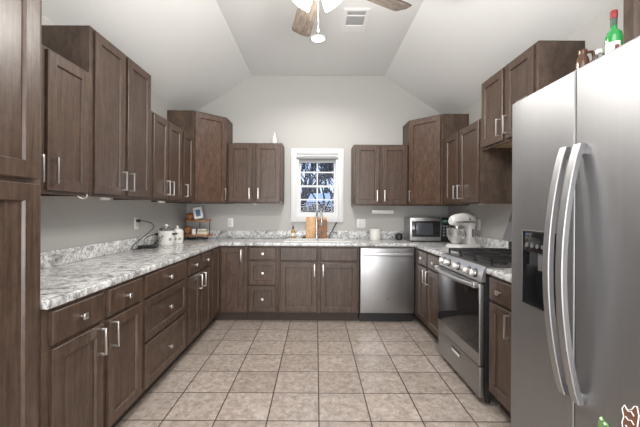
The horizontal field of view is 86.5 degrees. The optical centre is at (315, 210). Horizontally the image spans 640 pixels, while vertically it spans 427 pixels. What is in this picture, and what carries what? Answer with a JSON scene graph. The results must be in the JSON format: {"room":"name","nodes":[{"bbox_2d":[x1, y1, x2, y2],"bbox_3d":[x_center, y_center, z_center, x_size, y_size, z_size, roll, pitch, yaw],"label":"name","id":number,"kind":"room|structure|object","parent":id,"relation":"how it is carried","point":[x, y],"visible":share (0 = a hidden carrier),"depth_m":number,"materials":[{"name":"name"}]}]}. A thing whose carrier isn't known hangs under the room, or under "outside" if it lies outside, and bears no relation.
{"room":"kitchen","nodes":[
{"label":"kitchen","id":0,"kind":"room"},
{"bbox_2d":[41,14,186,251],"bbox_3d":[-1.780,-0.017,0.960,0.120,2.585,7.120,0,0,0],"label":"wall","id":1,"kind":"structure","parent":0,"point":[66,221],"depth_m":2.70,"materials":[{"name":"grey paint"}]},
{"bbox_2d":[41,44,88,195],"bbox_3d":[-1.537,-0.474,1.744,0.357,0.769,0.738,0,0,0],"label":"upper cabinet","id":2,"kind":"object","parent":1,"relation":"attached to","point":[64,84],"visible":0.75,"depth_m":1.89,"materials":[{"name":"brown wood"}]},
{"bbox_2d":[42,25,150,199],"bbox_3d":[-1.536,-0.621,2.506,0.357,1.064,0.781,0,0,0],"label":"upper cabinet","id":3,"kind":"object","parent":1,"relation":"attached to","point":[119,88],"visible":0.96,"depth_m":2.35,"materials":[{"name":"brown wood"}]},
{"bbox_2d":[134,217,138,228],"bbox_3d":[-1.716,0.121,3.250,0.009,0.116,0.072,0,0,0],"label":"wall outlet","id":4,"kind":"object","parent":1,"relation":"attached to","point":[135,218],"visible":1,"depth_m":3.23,"materials":[{"name":"white plastic"}]},
{"bbox_2d":[131,219,153,249],"bbox_3d":[-1.652,0.223,3.220,0.120,0.276,0.257,0,0,0],"label":"power cord","id":5,"kind":"object","parent":1,"relation":"attached to","point":[137,220],"visible":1,"depth_m":3.23,"materials":[{"name":"black plastic"}]},
{"bbox_2d":[150,111,181,201],"bbox_3d":[-1.537,-0.474,3.232,0.357,0.769,0.664,0,0,0],"label":"upper cabinet","id":6,"kind":"object","parent":1,"relation":"attached to","point":[166,137],"visible":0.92,"depth_m":3.15,"materials":[{"name":"brown wood"}]},
{"bbox_2d":[166,129,193,202],"bbox_3d":[-1.537,-0.474,3.737,0.357,0.769,0.340,0,0,0],"label":"upper cabinet","id":7,"kind":"object","parent":1,"relation":"attached to","point":[187,139],"visible":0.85,"depth_m":3.71,"materials":[{"name":"brown wood"}]},
{"bbox_2d":[115,313,510,426],"bbox_3d":[0.011,1.335,0.970,3.715,0.100,7.380,0,0,0],"label":"floor","id":8,"kind":"structure","parent":0,"point":[236,373],"depth_m":2.54,"materials":[{"name":"beige tile"}]},
{"bbox_2d":[0,0,41,426],"bbox_3d":[-1.387,0.058,0.991,0.662,2.440,0.762,0,0,0],"label":"pantry cabinet","id":9,"kind":"object","parent":8,"relation":"on","point":[20,20],"visible":1,"depth_m":1.26,"materials":[{"name":"brown wood"}]},
{"bbox_2d":[40,275,141,426],"bbox_3d":[-1.391,0.841,1.769,0.662,0.874,0.788,0,0,0],"label":"base cabinet","id":10,"kind":"object","parent":8,"relation":"on","point":[91,344],"visible":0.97,"depth_m":1.68,"materials":[{"name":"brown wood"}]},
{"bbox_2d":[129,259,186,410],"bbox_3d":[-1.395,0.841,2.535,0.654,0.874,0.738,0,0,0],"label":"base cabinet","id":11,"kind":"object","parent":8,"relation":"on","point":[164,289],"visible":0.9,"depth_m":2.44,"materials":[{"name":"brown wood"}]},
{"bbox_2d":[177,250,210,358],"bbox_3d":[-1.391,0.841,3.236,0.662,0.874,0.658,0,0,0],"label":"base cabinet","id":12,"kind":"object","parent":8,"relation":"on","point":[198,277],"visible":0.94,"depth_m":3.17,"materials":[{"name":"brown wood"}]},
{"bbox_2d":[203,246,247,331],"bbox_3d":[-1.259,0.841,4.043,0.926,0.874,0.950,0,0,0],"label":"base cabinet","id":13,"kind":"object","parent":8,"relation":"on","point":[228,265],"visible":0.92,"depth_m":3.89,"materials":[{"name":"brown wood"}]},
{"bbox_2d":[40,230,508,309],"bbox_3d":[0.016,0.339,2.946,3.473,0.140,3.145,0,0,0],"label":"countertop","id":14,"kind":"structure","parent":13,"relation":"on","point":[67,274],"depth_m":2.69,"materials":[{"name":"white stone"}]},
{"bbox_2d":[138,245,157,248],"bbox_3d":[-1.612,0.347,3.265,0.150,0.030,0.110,0,0,-6],"label":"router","id":15,"kind":"object","parent":14,"relation":"on","point":[139,246],"visible":0.89,"depth_m":3.22,"materials":[{"name":"black plastic"}]},
{"bbox_2d":[155,224,177,245],"bbox_3d":[-1.576,0.253,3.585,0.210,0.218,0.169,0,0,0],"label":"ceramic crock","id":16,"kind":"object","parent":14,"relation":"on","point":[169,233],"visible":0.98,"depth_m":3.52,"materials":[{"name":"white ceramic"}]},
{"bbox_2d":[174,226,183,243],"bbox_3d":[-1.531,0.265,3.754,0.132,0.196,0.133,0,0,0],"label":"ceramic crock","id":17,"kind":"object","parent":14,"relation":"on","point":[179,237],"visible":0.84,"depth_m":3.71,"materials":[{"name":"white ceramic"}]},
{"bbox_2d":[183,219,212,239],"bbox_3d":[-1.501,0.239,4.300,0.380,0.246,0.236,0,0,0],"label":"shelf","id":18,"kind":"object","parent":14,"relation":"on","point":[192,220],"visible":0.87,"depth_m":4.22,"materials":[{"name":"brown wood"}]},
{"bbox_2d":[184,226,191,233],"bbox_3d":[-1.611,0.247,4.270,0.096,0.096,0.096,0,0,0],"label":"terracotta pot","id":19,"kind":"object","parent":18,"relation":"on","point":[187,230],"visible":0.92,"depth_m":4.24,"materials":[{"name":"brown ceramic"}]},
{"bbox_2d":[186,213,193,219],"bbox_3d":[-1.585,0.073,4.275,0.100,0.085,0.100,0,0,0],"label":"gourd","id":20,"kind":"object","parent":18,"relation":"on","point":[189,216],"visible":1,"depth_m":4.24,"materials":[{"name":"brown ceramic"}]},
{"bbox_2d":[193,206,203,219],"bbox_3d":[-1.474,0.031,4.250,0.139,0.167,0.048,0,0,-10],"label":"picture frame","id":21,"kind":"object","parent":18,"relation":"on","point":[198,213],"visible":1,"depth_m":4.25,"materials":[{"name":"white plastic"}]},
{"bbox_2d":[195,209,200,216],"bbox_3d":[-1.474,0.031,4.248,0.071,0.093,0.023,0,0,-10],"label":"print","id":22,"kind":"object","parent":21,"relation":"attached to","point":[197,211],"depth_m":4.25,"materials":[{"name":"blue paper"}]},
{"bbox_2d":[197,229,208,233],"bbox_3d":[-1.422,0.264,4.265,0.130,0.065,0.090,0,0,-6],"label":"folded napkins","id":23,"kind":"object","parent":18,"relation":"on","point":[199,231],"visible":0.99,"depth_m":4.22,"materials":[{"name":"beige fabric"}]},
{"bbox_2d":[291,227,294,237],"bbox_3d":[-0.301,0.280,4.458,0.059,0.178,0.059,0,0,0],"label":"soap bottle","id":24,"kind":"object","parent":14,"relation":"on","point":[292,231],"visible":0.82,"depth_m":4.44,"materials":[{"name":"brown plastic"}]},
{"bbox_2d":[306,217,326,237],"bbox_3d":[0.004,0.228,4.466,0.270,0.285,0.046,0,0,0],"label":"cutting board","id":25,"kind":"object","parent":14,"relation":"on","point":[310,221],"visible":0.47,"depth_m":4.46,"materials":[{"name":"brown wood"}]},
{"bbox_2d":[284,238,350,241],"bbox_3d":[0.018,0.460,4.190,0.790,0.201,0.470,0,0,0],"label":"double sink","id":26,"kind":"object","parent":14,"relation":"in","point":[287,239],"visible":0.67,"depth_m":4.33,"materials":[{"name":"white ceramic"}]},
{"bbox_2d":[315,209,322,238],"bbox_3d":[0.061,0.168,4.311,0.094,0.382,0.212,0,0,-24],"label":"kitchen faucet","id":27,"kind":"object","parent":14,"relation":"on","point":[318,210],"visible":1,"depth_m":4.35,"materials":[{"name":"silver metal"}]},
{"bbox_2d":[332,229,336,237],"bbox_3d":[0.248,0.307,4.463,0.064,0.130,0.064,0,0,0],"label":"glass bottle","id":28,"kind":"object","parent":14,"relation":"on","point":[334,231],"visible":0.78,"depth_m":4.44,"materials":[{"name":"white"}]},
{"bbox_2d":[370,229,380,239],"bbox_3d":[0.753,0.302,4.330,0.140,0.144,0.140,0,0,0],"label":"canister","id":29,"kind":"object","parent":14,"relation":"on","point":[375,234],"visible":0.98,"depth_m":4.27,"materials":[{"name":"white ceramic"}]},
{"bbox_2d":[395,233,402,239],"bbox_3d":[1.063,0.334,4.360,0.096,0.084,0.096,0,0,0],"label":"smart speaker","id":30,"kind":"object","parent":14,"relation":"on","point":[398,236],"visible":0.98,"depth_m":4.32},
{"bbox_2d":[404,217,451,241],"bbox_3d":[1.391,0.232,4.249,0.500,0.292,0.346,0,0,3],"label":"microwave","id":31,"kind":"object","parent":14,"relation":"on","point":[415,228],"visible":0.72,"depth_m":4.08,"materials":[{"name":"silver metal"}]},
{"bbox_2d":[446,213,480,247],"bbox_3d":[1.511,0.202,3.483,0.364,0.354,0.233,0,0,-24],"label":"stand mixer","id":32,"kind":"object","parent":14,"relation":"on","point":[464,237],"visible":1,"depth_m":3.43,"materials":[{"name":"white metal"}]},
{"bbox_2d":[447,228,465,243],"bbox_3d":[1.422,0.261,3.459,0.182,0.163,0.182,0,0,38],"label":"bowl","id":33,"kind":"object","parent":32,"relation":"on","point":[455,235],"depth_m":3.40,"materials":[{"name":"silver metal"}]},
{"bbox_2d":[247,246,278,319],"bbox_3d":[-0.612,0.845,4.191,0.362,0.874,0.654,0,0,0],"label":"base cabinet","id":34,"kind":"object","parent":8,"relation":"on","point":[262,261],"visible":0.95,"depth_m":3.90,"materials":[{"name":"brown wood"}]},
{"bbox_2d":[279,246,358,319],"bbox_3d":[0.032,0.848,4.187,0.920,0.874,0.662,0,0,0],"label":"base cabinet","id":35,"kind":"object","parent":8,"relation":"on","point":[316,282],"visible":0.99,"depth_m":3.90,"materials":[{"name":"brown wood"}]},
{"bbox_2d":[359,246,414,320],"bbox_3d":[0.812,0.854,4.157,0.624,0.866,0.665,0,0,0],"label":"dishwasher","id":36,"kind":"object","parent":8,"relation":"on","point":[386,274],"visible":0.99,"depth_m":3.88,"materials":[{"name":"silver metal"}]},
{"bbox_2d":[413,247,425,327],"bbox_3d":[1.440,0.856,4.133,0.618,0.874,0.771,0,0,0],"label":"cabinet filler","id":37,"kind":"object","parent":8,"relation":"on","point":[416,250],"visible":0.14,"depth_m":3.83,"materials":[{"name":"brown wood"}]},
{"bbox_2d":[418,249,441,339],"bbox_3d":[1.417,0.855,3.377,0.662,0.874,0.733,0,0,0],"label":"base cabinet","id":38,"kind":"object","parent":8,"relation":"on","point":[427,273],"visible":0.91,"depth_m":3.39,"materials":[{"name":"brown wood"}]},
{"bbox_2d":[435,212,511,403],"bbox_3d":[1.376,0.650,2.620,0.746,1.285,0.760,0,0,0],"label":"gas range","id":39,"kind":"object","parent":8,"relation":"on","point":[463,279],"visible":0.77,"depth_m":2.47,"materials":[{"name":"silver metal"}]},
{"bbox_2d":[445,253,511,268],"bbox_3d":[1.407,0.384,2.620,0.576,0.024,0.760,0,0,0],"label":"cooktop","id":40,"kind":"object","parent":39,"relation":"in","point":[463,260],"depth_m":2.47,"materials":[{"name":"grey metal"}]},
{"bbox_2d":[489,275,511,417],"bbox_3d":[1.417,0.855,2.073,0.662,0.874,0.316,0,0,0],"label":"base cabinet","id":41,"kind":"object","parent":8,"relation":"on","point":[499,289],"visible":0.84,"depth_m":2.08,"materials":[{"name":"brown wood"}]},
{"bbox_2d":[486,268,511,282],"bbox_3d":[1.434,0.346,2.070,0.636,0.140,0.329,0,0,0],"label":"countertop","id":42,"kind":"structure","parent":41,"relation":"on","point":[505,274],"depth_m":2.10,"materials":[{"name":"white stone"}]},
{"bbox_2d":[511,36,639,426],"bbox_3d":[1.262,0.386,1.119,0.882,1.812,0.912,0,0,0],"label":"refrigerator","id":43,"kind":"object","parent":8,"relation":"on","point":[575,292],"visible":1,"depth_m":1.15,"materials":[{"name":"grey metal"}]},
{"bbox_2d":[575,49,594,69],"bbox_3d":[1.140,-0.601,1.440,0.069,0.158,0.052,0,0,38],"label":"jug","id":44,"kind":"object","parent":43,"relation":"on","point":[583,59],"visible":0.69,"depth_m":1.43,"materials":[{"name":"brown ceramic"}]},
{"bbox_2d":[594,48,604,59],"bbox_3d":[1.153,-0.587,1.375,0.044,0.130,0.044,0,0,0],"label":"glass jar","id":45,"kind":"object","parent":43,"relation":"on","point":[600,52],"visible":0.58,"depth_m":1.36,"materials":[{"name":"white"}]},
{"bbox_2d":[598,416,608,426],"bbox_3d":[0.897,0.674,1.058,0.006,0.057,0.048,0,0,0],"label":"magnet","id":46,"kind":"object","parent":43,"relation":"attached to","point":[601,423],"visible":1,"depth_m":1.07,"materials":[{"name":"green paint"}]},
{"bbox_2d":[604,9,622,54],"bbox_3d":[1.145,-0.645,1.308,0.055,0.247,0.054,0,0,-20],"label":"bottle","id":47,"kind":"object","parent":43,"relation":"on","point":[614,37],"visible":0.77,"depth_m":1.30,"materials":[{"name":"green glass"}]},
{"bbox_2d":[621,405,639,426],"bbox_3d":[0.898,0.600,0.970,0.006,0.107,0.055,0,0,0],"label":"magnet","id":48,"kind":"object","parent":43,"relation":"attached to","point":[631,417],"visible":1,"depth_m":0.97,"materials":[{"name":"brown paint"}]},
{"bbox_2d":[187,76,447,230],"bbox_3d":[0.019,-0.315,4.590,3.715,3.200,0.140,0,0,0],"label":"wall","id":49,"kind":"structure","parent":0,"point":[304,112],"depth_m":4.52,"materials":[{"name":"grey paint"}]},
{"bbox_2d":[167,110,232,203],"bbox_3d":[-1.404,-0.620,4.214,0.622,1.064,0.609,0,0,0],"label":"upper cabinet","id":50,"kind":"object","parent":49,"relation":"attached to","point":[211,133],"visible":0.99,"depth_m":4.03,"materials":[{"name":"brown wood"}]},
{"bbox_2d":[228,218,232,226],"bbox_3d":[-1.136,0.159,4.515,0.072,0.116,0.009,0,0,0],"label":"wall outlet","id":51,"kind":"object","parent":49,"relation":"attached to","point":[230,220],"visible":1,"depth_m":4.51,"materials":[{"name":"white plastic"}]},
{"bbox_2d":[227,143,284,203],"bbox_3d":[-0.762,-0.461,4.340,0.686,0.752,0.357,0,0,0],"label":"upper cabinet","id":52,"kind":"object","parent":49,"relation":"attached to","point":[255,171],"visible":1,"depth_m":4.21,"materials":[{"name":"brown wood"}]},
{"bbox_2d":[272,132,276,142],"bbox_3d":[-0.530,-0.926,4.330,0.068,0.146,0.068,0,0,0],"label":"figurine","id":53,"kind":"object","parent":52,"relation":"on","point":[274,140],"visible":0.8,"depth_m":4.31,"materials":[{"name":"white ceramic"}]},
{"bbox_2d":[40,230,508,268],"bbox_3d":[0.016,0.320,2.946,3.473,0.102,3.145,0,0,0],"label":"backsplash","id":54,"kind":"structure","parent":49,"relation":"attached to","point":[67,255],"depth_m":3.29,"materials":[{"name":"stone"}]},
{"bbox_2d":[291,148,343,221],"bbox_3d":[0.017,-0.332,4.569,0.700,0.975,0.142,0,0,0],"label":"window","id":55,"kind":"structure","parent":49,"relation":"in","point":[297,215],"depth_m":4.50,"materials":[{"name":"white paint"}]},
{"bbox_2d":[297,157,337,162],"bbox_3d":[0.018,-0.677,4.527,0.552,0.085,0.042,0,0,0],"label":"roller shade","id":56,"kind":"object","parent":55,"relation":"attached to","point":[301,159],"visible":0.98,"depth_m":4.54,"materials":[{"name":"grey fabric"}]},
{"bbox_2d":[357,219,364,227],"bbox_3d":[0.599,0.173,4.515,0.115,0.116,0.009,0,0,0],"label":"wall outlet","id":57,"kind":"object","parent":49,"relation":"attached to","point":[360,222],"visible":1,"depth_m":4.51,"materials":[{"name":"white plastic"}]},
{"bbox_2d":[351,145,408,205],"bbox_3d":[0.805,-0.436,4.340,0.680,0.759,0.357,0,0,0],"label":"upper cabinet","id":58,"kind":"object","parent":49,"relation":"attached to","point":[379,173],"visible":1,"depth_m":4.21,"materials":[{"name":"brown wood"}]},
{"bbox_2d":[371,210,393,213],"bbox_3d":[0.868,0.017,4.469,0.287,0.050,0.098,0,0,0],"label":"light","id":59,"kind":"object","parent":49,"relation":"attached to","point":[372,211],"visible":1,"depth_m":4.42,"materials":[{"name":"white plastic"}]},
{"bbox_2d":[403,114,468,205],"bbox_3d":[1.445,-0.586,4.214,0.622,1.053,0.609,0,0,0],"label":"upper cabinet","id":60,"kind":"object","parent":49,"relation":"attached to","point":[424,137],"visible":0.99,"depth_m":4.03,"materials":[{"name":"brown wood"}]},
{"bbox_2d":[318,219,326,237],"bbox_3d":[0.074,0.244,4.431,0.140,0.254,0.048,0,0,0],"label":"cutting board","id":61,"kind":"object","parent":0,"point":[323,228],"visible":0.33,"depth_m":4.42,"materials":[{"name":"brown wood"}]},
{"bbox_2d":[42,0,620,113],"bbox_3d":[0.026,-1.545,0.960,3.475,0.650,7.120,0,0,0],"label":"ceiling","id":62,"kind":"structure","parent":0,"point":[442,53],"depth_m":3.19,"materials":[{"name":"white paint"}]},
{"bbox_2d":[309,34,326,42],"bbox_3d":[0.021,-1.787,3.535,0.180,0.006,0.180,0,0,0],"label":"recessed light","id":63,"kind":"object","parent":62,"relation":"in","point":[316,38],"visible":1,"depth_m":3.53,"materials":[{"name":"white plastic"}]},
{"bbox_2d":[292,0,411,36],"bbox_3d":[-0.021,-1.447,2.086,1.360,0.684,1.359,0,0,0],"label":"ceiling fan","id":64,"kind":"object","parent":62,"relation":"hanging from","point":[306,12],"visible":1,"depth_m":2.38,"materials":[{"name":"brown wood"}]},
{"bbox_2d":[341,8,369,31],"bbox_3d":[0.366,-1.783,3.197,0.230,0.010,0.385,0,0,0],"label":"ceiling vent","id":65,"kind":"object","parent":62,"relation":"in","point":[354,19],"visible":1,"depth_m":3.18,"materials":[{"name":"white plastic"}]},
{"bbox_2d":[448,0,622,239],"bbox_3d":[1.815,0.002,0.960,0.120,2.585,7.120,0,0,0],"label":"wall","id":66,"kind":"structure","parent":0,"point":[494,218],"depth_m":3.23,"materials":[{"name":"grey paint"}]},
{"bbox_2d":[442,119,511,204],"bbox_3d":[1.577,-0.435,3.445,0.357,0.753,0.924,0,0,0],"label":"upper cabinet","id":67,"kind":"object","parent":66,"relation":"attached to","point":[470,174],"visible":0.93,"depth_m":3.11,"materials":[{"name":"brown wood"}]},
{"bbox_2d":[477,219,479,229],"bbox_3d":[1.750,0.154,3.660,0.009,0.116,0.072,0,0,0],"label":"wall outlet","id":68,"kind":"object","parent":66,"relation":"attached to","point":[478,220],"visible":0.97,"depth_m":3.65,"materials":[{"name":"white plastic"}]},
{"bbox_2d":[481,40,584,150],"bbox_3d":[1.579,-0.817,2.601,0.357,0.590,0.758,0,0,0],"label":"upper cabinet","id":69,"kind":"object","parent":66,"relation":"attached to","point":[545,62],"visible":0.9,"depth_m":2.45,"materials":[{"name":"brown wood"}]},
{"bbox_2d":[623,0,639,43],"bbox_3d":[1.579,-0.837,1.143,0.357,0.600,0.933,0,0,0],"label":"upper cabinet","id":70,"kind":"object","parent":66,"relation":"attached to","point":[631,8],"visible":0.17,"depth_m":1.57,"materials":[{"name":"brown wood"}]},
{"label":"outside","id":71,"kind":"structure","parent":0,"visible":0},
{"bbox_3d":[-0.010,1.935,37.360,60.000,0.200,65.280,0,0,0],"label":"lawn","id":72,"kind":"structure","parent":71,"visible":0},
{"bbox_2d":[301,163,322,206],"bbox_3d":[-0.590,-1.542,17.990,4.886,6.747,2.953,0,0,-41],"label":"bare tree","id":73,"kind":"object","parent":72,"relation":"on","point":[312,181],"visible":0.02,"depth_m":18.05,"materials":[{"name":"grey plant"}]},
{"bbox_2d":[301,163,332,210],"bbox_3d":[0.358,-1.740,21.092,5.977,7.138,2.427,0,0,0],"label":"bare tree","id":74,"kind":"object","parent":72,"relation":"on","point":[322,163],"visible":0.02,"depth_m":21.46,"materials":[{"name":"grey plant"}]},
{"bbox_2d":[301,163,333,211],"bbox_3d":[-0.488,-0.437,10.026,3.718,4.530,1.929,0,0,0],"label":"bare tree","id":75,"kind":"object","parent":72,"relation":"on","point":[307,175],"visible":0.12,"depth_m":10.41,"materials":[{"name":"grey plant"}]},
{"bbox_2d":[301,163,333,205],"bbox_3d":[0.519,-0.441,14.469,2.854,4.546,1.988,0,0,0],"label":"bare tree","id":76,"kind":"object","parent":72,"relation":"on","point":[327,165],"visible":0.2,"depth_m":14.49,"materials":[{"name":"grey plant"}]},
{"bbox_2d":[301,205,333,211],"bbox_3d":[-0.004,0.818,13.050,12.000,2.025,0.100,0,0,0],"label":"fence","id":77,"kind":"object","parent":72,"relation":"on","point":[309,208],"visible":0.02,"depth_m":13.00,"materials":[{"name":"grey wood"}]},
{"bbox_2d":[303,173,333,192],"bbox_3d":[0.132,-1.464,37.965,28.171,6.452,3.770,0,0,0],"label":"house","id":78,"kind":"structure","parent":72,"relation":"on","point":[310,178],"depth_m":38.15,"materials":[{"name":"grey"}]},
{"bbox_2d":[305,193,333,211],"bbox_3d":[0.899,0.185,29.000,10.800,3.300,7.200,0,0,0],"label":"house","id":79,"kind":"structure","parent":72,"relation":"on","point":[320,195],"depth_m":26.00,"materials":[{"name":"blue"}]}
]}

